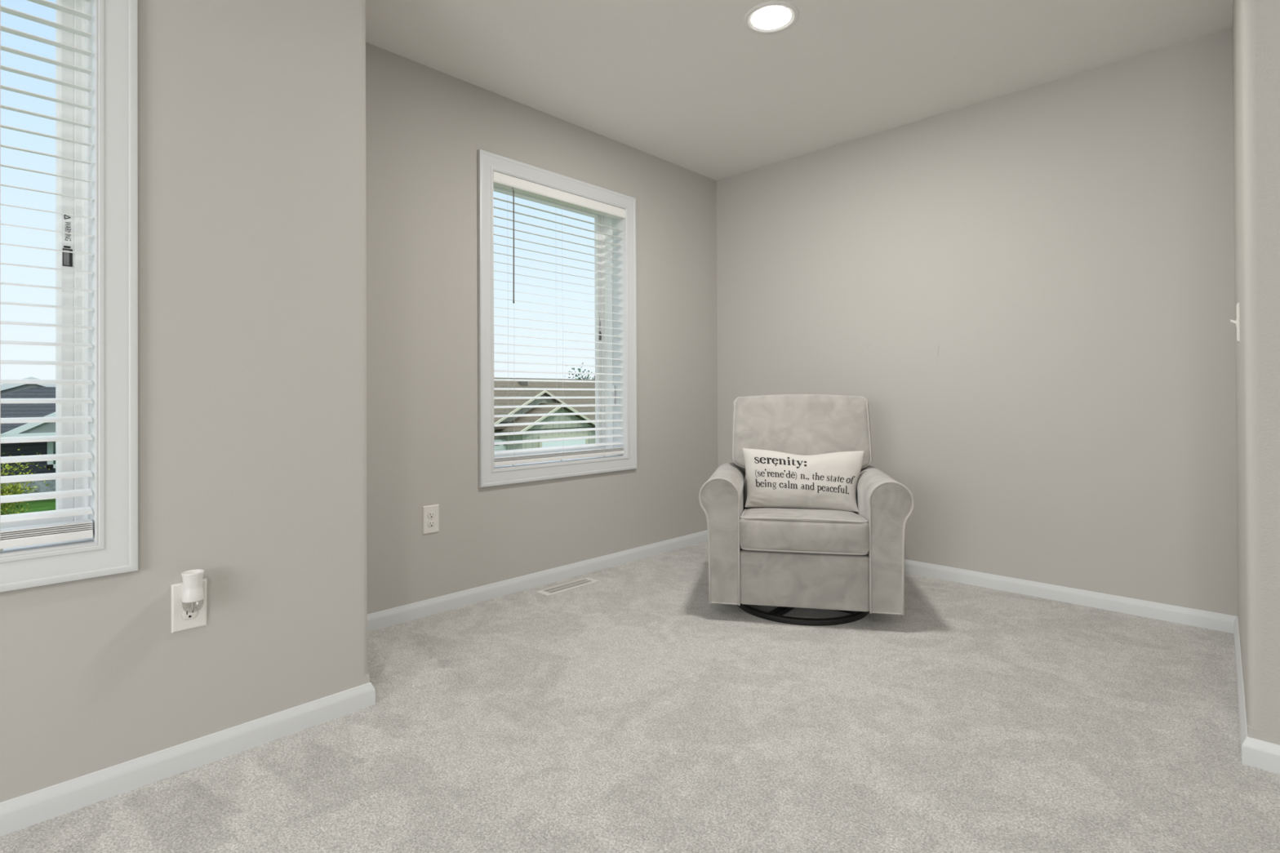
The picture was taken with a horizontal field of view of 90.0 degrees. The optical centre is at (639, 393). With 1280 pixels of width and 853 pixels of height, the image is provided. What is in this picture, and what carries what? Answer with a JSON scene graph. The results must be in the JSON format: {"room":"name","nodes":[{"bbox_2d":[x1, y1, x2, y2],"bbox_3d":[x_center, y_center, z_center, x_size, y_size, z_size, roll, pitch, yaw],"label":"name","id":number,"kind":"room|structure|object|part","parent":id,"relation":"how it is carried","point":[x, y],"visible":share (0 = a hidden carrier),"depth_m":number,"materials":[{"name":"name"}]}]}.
{"room":"sitting room","nodes":[
{"label":"sitting room","id":0,"kind":"room"},
{"bbox_2d":[0,0,369,802],"bbox_3d":[-2.161,-0.244,0.676,0.022,2.440,3.742,-1,0,44],"label":"wall","id":1,"kind":"structure","parent":0,"point":[252,252],"depth_m":1.74,"materials":[{"name":"grey paint"}]},
{"bbox_2d":[0,0,137,591],"bbox_3d":[-1.691,-0.361,1.281,0.218,1.600,1.061,-1,0,44],"label":"window","id":2,"kind":"structure","parent":1,"relation":"in","point":[113,548],"depth_m":1.57,"materials":[{"name":"white paint"}]},
{"bbox_3d":[-1.762,-0.378,1.348,0.023,1.433,0.858,-1,0,44],"label":"sash","id":3,"kind":"part","parent":2,"relation":"part of","materials":[{"name":"white plastic"}]},
{"bbox_2d":[0,0,93,551],"bbox_3d":[-1.646,-0.363,1.234,0.073,1.434,0.904,-1,0,44],"label":"window blind","id":4,"kind":"object","parent":2,"relation":"attached to","point":[12,537],"visible":1,"depth_m":1.49,"materials":[{"name":"white plastic"}]},
{"bbox_3d":[-1.432,-0.351,1.432,0.001,1.369,0.001,-1,0,44],"label":"ladder cord","id":5,"kind":"part","parent":4,"relation":"part of","materials":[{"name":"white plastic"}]},
{"bbox_3d":[-1.648,0.338,1.239,0.054,0.019,0.894,-1,0,44],"label":"rail","id":6,"kind":"part","parent":4,"relation":"part of","materials":[{"name":"white"}]},
{"bbox_2d":[63,249,69,265],"bbox_3d":[-1.466,-0.348,1.636,0.001,0.039,0.010,-1,0,44],"label":"print","id":7,"kind":"object","parent":2,"relation":"attached to","point":[66,255],"depth_m":1.64,"materials":[{"name":"grey"}]},
{"bbox_2d":[64,214,71,240],"bbox_3d":[-1.466,-0.424,1.638,0.002,0.067,0.013,-1,0,44],"label":"print","id":8,"kind":"object","parent":2,"relation":"attached to","point":[67,218],"depth_m":1.64,"materials":[{"name":"grey paper"}]},
{"bbox_3d":[-1.736,-0.378,1.323,0.095,1.485,0.910,-1,0,44],"label":"frame","id":9,"kind":"part","parent":2,"relation":"part of","materials":[{"name":"white plastic"}]},
{"bbox_2d":[0,682,375,836],"bbox_3d":[-2.139,0.941,0.663,0.012,0.069,3.754,-1,0,44],"label":"baseboard","id":10,"kind":"structure","parent":1,"relation":"attached to","point":[18,813],"depth_m":1.63,"materials":[{"name":"white paint"}]},
{"bbox_2d":[171,578,206,633],"bbox_3d":[-1.175,0.554,1.670,0.008,0.124,0.077,-1,0,44],"label":"wall outlet","id":11,"kind":"object","parent":1,"relation":"attached to","point":[183,618],"visible":0.65,"depth_m":1.66,"materials":[{"name":"white plastic"}]},
{"bbox_2d":[181,598,195,604],"bbox_3d":[-1.174,0.534,1.668,0.002,0.031,0.037,-1,0,44],"label":"receptacle","id":12,"kind":"object","parent":11,"relation":"attached to","point":[182,603],"depth_m":1.66,"materials":[{"name":"white plastic"}]},
{"bbox_2d":[181,606,198,620],"bbox_3d":[-1.174,0.573,1.668,0.001,0.031,0.037,-1,0,44],"label":"receptacle","id":13,"kind":"object","parent":11,"relation":"attached to","point":[187,614],"depth_m":1.67,"materials":[{"name":"white plastic"}]},
{"bbox_2d":[181,568,204,610],"bbox_3d":[-1.154,0.509,1.648,0.064,0.102,0.049,-1,0,44],"label":"plug","id":14,"kind":"object","parent":11,"relation":"attached to","point":[192,584],"visible":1,"depth_m":1.63,"materials":[{"name":"white plastic"}]},
{"bbox_2d":[365,42,718,613],"bbox_3d":[-0.393,-0.239,3.417,0.001,2.440,2.658,-1,0,44],"label":"wall","id":15,"kind":"structure","parent":0,"point":[426,126],"depth_m":3.00,"materials":[{"name":"grey paint"}]},
{"bbox_2d":[422,504,439,534],"bbox_3d":[-0.929,0.560,2.846,0.008,0.124,0.077,-1,0,44],"label":"wall outlet","id":16,"kind":"object","parent":15,"relation":"attached to","point":[430,513],"visible":1,"depth_m":2.84,"materials":[{"name":"white plastic"}]},
{"bbox_2d":[427,520,435,527],"bbox_3d":[-0.927,0.579,2.845,0.002,0.031,0.037,-1,0,44],"label":"receptacle","id":17,"kind":"object","parent":16,"relation":"attached to","point":[431,523],"depth_m":2.84,"materials":[{"name":"white plastic"}]},
{"bbox_2d":[427,511,435,518],"bbox_3d":[-0.927,0.540,2.845,0.002,0.031,0.037,-1,0,44],"label":"receptacle","id":18,"kind":"object","parent":16,"relation":"attached to","point":[431,514],"depth_m":2.84,"materials":[{"name":"white plastic"}]},
{"bbox_2d":[367,529,707,631],"bbox_3d":[-0.383,0.947,3.406,0.012,0.069,2.658,-1,0,44],"label":"baseboard","id":19,"kind":"structure","parent":15,"relation":"attached to","point":[398,615],"depth_m":3.17,"materials":[{"name":"white paint"}]},
{"bbox_2d":[477,149,637,487],"bbox_3d":[-0.464,-0.355,3.475,0.218,1.600,1.059,-1,0,44],"label":"window","id":20,"kind":"structure","parent":15,"relation":"in","point":[490,475],"depth_m":3.63,"materials":[{"name":"white paint"}]},
{"bbox_3d":[-0.534,-0.373,3.543,0.023,1.433,0.856,-1,0,44],"label":"sash","id":21,"kind":"part","parent":20,"relation":"part of","materials":[{"name":"white plastic"}]},
{"bbox_2d":[493,171,626,466],"bbox_3d":[-0.416,-0.357,3.426,0.081,1.434,0.902,-1,0,44],"label":"window blind","id":22,"kind":"object","parent":20,"relation":"attached to","point":[501,180],"visible":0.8,"depth_m":3.38,"materials":[{"name":"white plastic"}]},
{"bbox_3d":[-0.665,-0.346,3.225,0.001,1.369,0.001,-1,0,44],"label":"ladder cord","id":23,"kind":"part","parent":22,"relation":"part of","materials":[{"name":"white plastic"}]},
{"bbox_3d":[-0.450,-0.346,3.448,0.001,1.369,0.001,-1,0,44],"label":"ladder cord","id":24,"kind":"part","parent":22,"relation":"part of","materials":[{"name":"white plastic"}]},
{"bbox_3d":[-0.428,-1.051,3.441,0.052,0.046,0.892,-1,0,44],"label":"head rail","id":25,"kind":"part","parent":22,"relation":"part of","materials":[{"name":"white"}]},
{"bbox_3d":[-0.421,0.343,3.433,0.054,0.019,0.892,-1,0,44],"label":"rail","id":26,"kind":"part","parent":22,"relation":"part of","materials":[{"name":"white plastic"}]},
{"bbox_3d":[-0.412,-0.346,3.412,0.001,1.369,0.001,-1,0,44],"label":"ladder cord","id":27,"kind":"part","parent":22,"relation":"part of","materials":[{"name":"white fabric"}]},
{"bbox_3d":[-0.235,-0.346,3.671,0.001,1.369,0.001,-1,0,44],"label":"ladder cord","id":28,"kind":"part","parent":22,"relation":"part of","materials":[{"name":"white fabric"}]},
{"bbox_3d":[-0.197,-0.346,3.635,0.001,1.369,0.001,-1,0,44],"label":"ladder cord","id":29,"kind":"part","parent":22,"relation":"part of","materials":[{"name":"white fabric"}]},
{"bbox_3d":[-0.508,-0.373,3.518,0.095,1.485,0.908,-1,0,44],"label":"frame","id":30,"kind":"part","parent":20,"relation":"part of","materials":[{"name":"white plastic"}]},
{"bbox_2d":[0,541,1279,852],"bbox_3d":[0.187,0.963,0.259,5.200,0.001,6.400,-1,0,44],"label":"floor","id":31,"kind":"structure","parent":0,"point":[628,710],"depth_m":1.76,"materials":[{"name":"grey carpet"}]},
{"bbox_2d":[536,577,599,595],"bbox_3d":[-0.364,0.979,3.256,0.090,0.003,0.340,-1,0,44],"label":"floor vent","id":32,"kind":"object","parent":31,"relation":"in","point":[566,586],"visible":1,"depth_m":3.24,"materials":[{"name":"white metal"}]},
{"bbox_2d":[698,394,914,626],"bbox_3d":[0.755,0.488,3.025,0.874,0.972,0.784,0,0,12],"label":"armchair","id":33,"kind":"object","parent":31,"relation":"on","point":[852,562],"visible":0.91,"depth_m":2.71,"materials":[{"name":"grey fabric"}]},
{"bbox_3d":[0.412,0.635,3.087,0.170,0.540,0.699,0,0,12],"label":"armrest","id":34,"kind":"part","parent":33,"relation":"part of","materials":[{"name":"grey fabric"}]},
{"bbox_3d":[0.821,0.635,3.339,0.750,0.540,0.070,0,0,12],"label":"panel","id":35,"kind":"part","parent":33,"relation":"part of","materials":[{"name":"grey fabric"}]},
{"bbox_3d":[0.814,0.279,3.258,0.686,0.551,0.304,0,0,12],"label":"backrest","id":36,"kind":"part","parent":33,"relation":"part of","materials":[{"name":"grey fabric"}]},
{"bbox_2d":[742,448,864,511],"bbox_3d":[0.777,0.409,3.053,0.570,0.283,0.148,0,0,12],"label":"lumbar pillow","id":37,"kind":"object","parent":33,"relation":"on","point":[776,479],"visible":1,"depth_m":3.01,"materials":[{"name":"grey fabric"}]},
{"bbox_2d":[739,506,869,553],"bbox_3d":[0.734,0.602,2.923,0.528,0.169,0.576,0,0,12],"label":"seat cushion","id":38,"kind":"object","parent":33,"relation":"on","point":[762,530],"depth_m":2.66,"materials":[{"name":"grey fabric"}]},
{"bbox_3d":[0.690,0.787,2.705,0.533,0.228,0.064,0,0,12],"label":"panel","id":39,"kind":"part","parent":33,"relation":"part of","materials":[{"name":"grey fabric"}]},
{"bbox_3d":[1.095,0.631,2.945,0.170,0.540,0.699,0,0,12],"label":"armrest","id":40,"kind":"part","parent":33,"relation":"part of","materials":[{"name":"grey fabric"}]},
{"bbox_2d":[365,0,1233,180],"bbox_3d":[0.175,-1.477,0.271,5.200,0.001,6.400,-1,0,44],"label":"ceiling","id":41,"kind":"structure","parent":0,"point":[686,84],"depth_m":2.77,"materials":[{"name":"white paint"}]},
{"bbox_2d":[743,0,799,34],"bbox_3d":[0.512,-1.465,2.499,0.212,0.006,0.212,-1,0,44],"label":"recessed light","id":42,"kind":"object","parent":41,"relation":"in","point":[774,18],"visible":1,"depth_m":2.49,"materials":[{"name":"white"}]},
{"bbox_2d":[716,27,1237,616],"bbox_3d":[1.462,-0.247,3.474,2.592,2.440,0.002,-1,0,44],"label":"wall","id":43,"kind":"structure","parent":0,"point":[1028,295],"depth_m":3.06,"materials":[{"name":"grey paint"}]},
{"bbox_2d":[904,559,1236,633],"bbox_3d":[1.464,0.938,3.464,2.592,0.069,0.012,-1,0,44],"label":"baseboard","id":44,"kind":"structure","parent":43,"relation":"attached to","point":[1166,612],"depth_m":2.92,"materials":[{"name":"white paint"}]},
{"bbox_2d":[1231,0,1262,740],"bbox_3d":[1.987,-0.257,2.123,0.026,2.440,1.219,-1,0,41],"label":"wall","id":45,"kind":"structure","parent":0,"point":[1247,455],"depth_m":1.67,"materials":[{"name":"grey paint"}]},
{"bbox_2d":[1230,302,1239,342],"bbox_3d":[1.915,-0.227,2.059,0.021,0.123,0.075,-1,0,42],"label":"light switch","id":46,"kind":"object","parent":45,"relation":"attached to","point":[1237,322],"visible":0.96,"depth_m":2.03,"materials":[{"name":"white plastic"}]},
{"bbox_3d":[1.920,-0.227,2.054,0.006,0.123,0.075,-1,0,42],"label":"plate","id":47,"kind":"part","parent":46,"relation":"part of","materials":[{"name":"white plastic"}]},
{"bbox_2d":[1233,616,1248,753],"bbox_3d":[1.984,0.929,2.118,0.012,0.069,1.230,-1,0,42],"label":"baseboard","id":48,"kind":"structure","parent":45,"relation":"attached to","point":[1241,696],"depth_m":1.98,"materials":[{"name":"white paint"}]},
{"bbox_2d":[1254,0,1279,745],"bbox_3d":[2.513,-0.266,0.772,2.544,2.440,0.001,-1,0,44],"label":"wall","id":49,"kind":"structure","parent":0,"point":[1267,12],"depth_m":1.64,"materials":[{"name":"grey paint"}]},
{"bbox_2d":[1241,737,1279,774],"bbox_3d":[2.501,0.920,0.775,2.582,0.069,0.012,-1,0,44],"label":"baseboard","id":50,"kind":"structure","parent":49,"relation":"attached to","point":[1261,754],"depth_m":1.64,"materials":[{"name":"white paint"}]},
{"label":"outside","id":51,"kind":"structure","parent":0,"visible":0},
{"bbox_2d":[0,498,55,515],"bbox_3d":[-28.604,4.350,39.381,89.400,0.001,170.000,-1,0,44],"label":"lawn","id":52,"kind":"structure","parent":51,"point":[40,505],"depth_m":24.06,"materials":[{"name":"green plant"}]},
{"bbox_2d":[0,448,49,515],"bbox_3d":[-19.130,2.599,18.387,2.667,3.206,3.192,-1,0,44],"label":"tree","id":53,"kind":"object","parent":52,"relation":"on","point":[6,490],"visible":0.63,"depth_m":18.79,"materials":[{"name":"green plant"}]},
{"bbox_2d":[0,377,55,501],"bbox_3d":[-28.392,1.783,27.375,10.400,5.010,17.000,-1,0,44],"label":"house","id":54,"kind":"structure","parent":52,"relation":"on","point":[7,390],"depth_m":25.78,"materials":[{"name":"grey"}]},
{"bbox_3d":[-23.323,2.419,26.505,0.100,1.220,1.820,-1,0,44],"label":"window trim","id":55,"kind":"part","parent":54,"relation":"part of","materials":[{"name":"white"}]},
{"bbox_3d":[-23.331,2.409,26.526,0.040,1.000,1.520,-1,0,44],"label":"pane","id":56,"kind":"part","parent":54,"relation":"part of","materials":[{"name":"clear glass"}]},
{"bbox_2d":[493,377,595,450],"bbox_3d":[-8.342,1.666,35.137,13.710,5.130,19.200,-1,0,44],"label":"house","id":57,"kind":"structure","parent":52,"relation":"on","point":[536,384],"depth_m":31.09,"materials":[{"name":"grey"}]},
{"bbox_3d":[-7.274,3.170,29.074,0.240,2.050,3.950,-1,0,44],"label":"garage door","id":58,"kind":"part","parent":57,"relation":"part of","materials":[{"name":"white"}]},
{"bbox_2d":[518,381,528,386],"bbox_3d":[-6.586,-0.504,35.980,0.300,0.360,0.450,-1,0,44],"label":"roof vent","id":59,"kind":"object","parent":57,"relation":"attached to","point":[520,383],"depth_m":35.84,"materials":[{"name":"grey metal"}]},
{"bbox_3d":[-3.652,3.091,30.701,0.120,2.190,2.960,-1,0,44],"label":"door trim","id":60,"kind":"part","parent":57,"relation":"part of","materials":[{"name":"beige"}]},
{"bbox_3d":[-3.659,3.151,30.708,0.100,2.070,2.680,-1,0,44],"label":"garage door","id":61,"kind":"part","parent":57,"relation":"part of","materials":[{"name":"white"}]},
{"bbox_2d":[568,362,595,379],"bbox_3d":[-4.134,0.810,55.880,7.129,7.018,7.226,-1,0,44],"label":"tree","id":62,"kind":"object","parent":52,"relation":"on","point":[573,368],"visible":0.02,"depth_m":56.90,"materials":[{"name":"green plant"}]}
]}

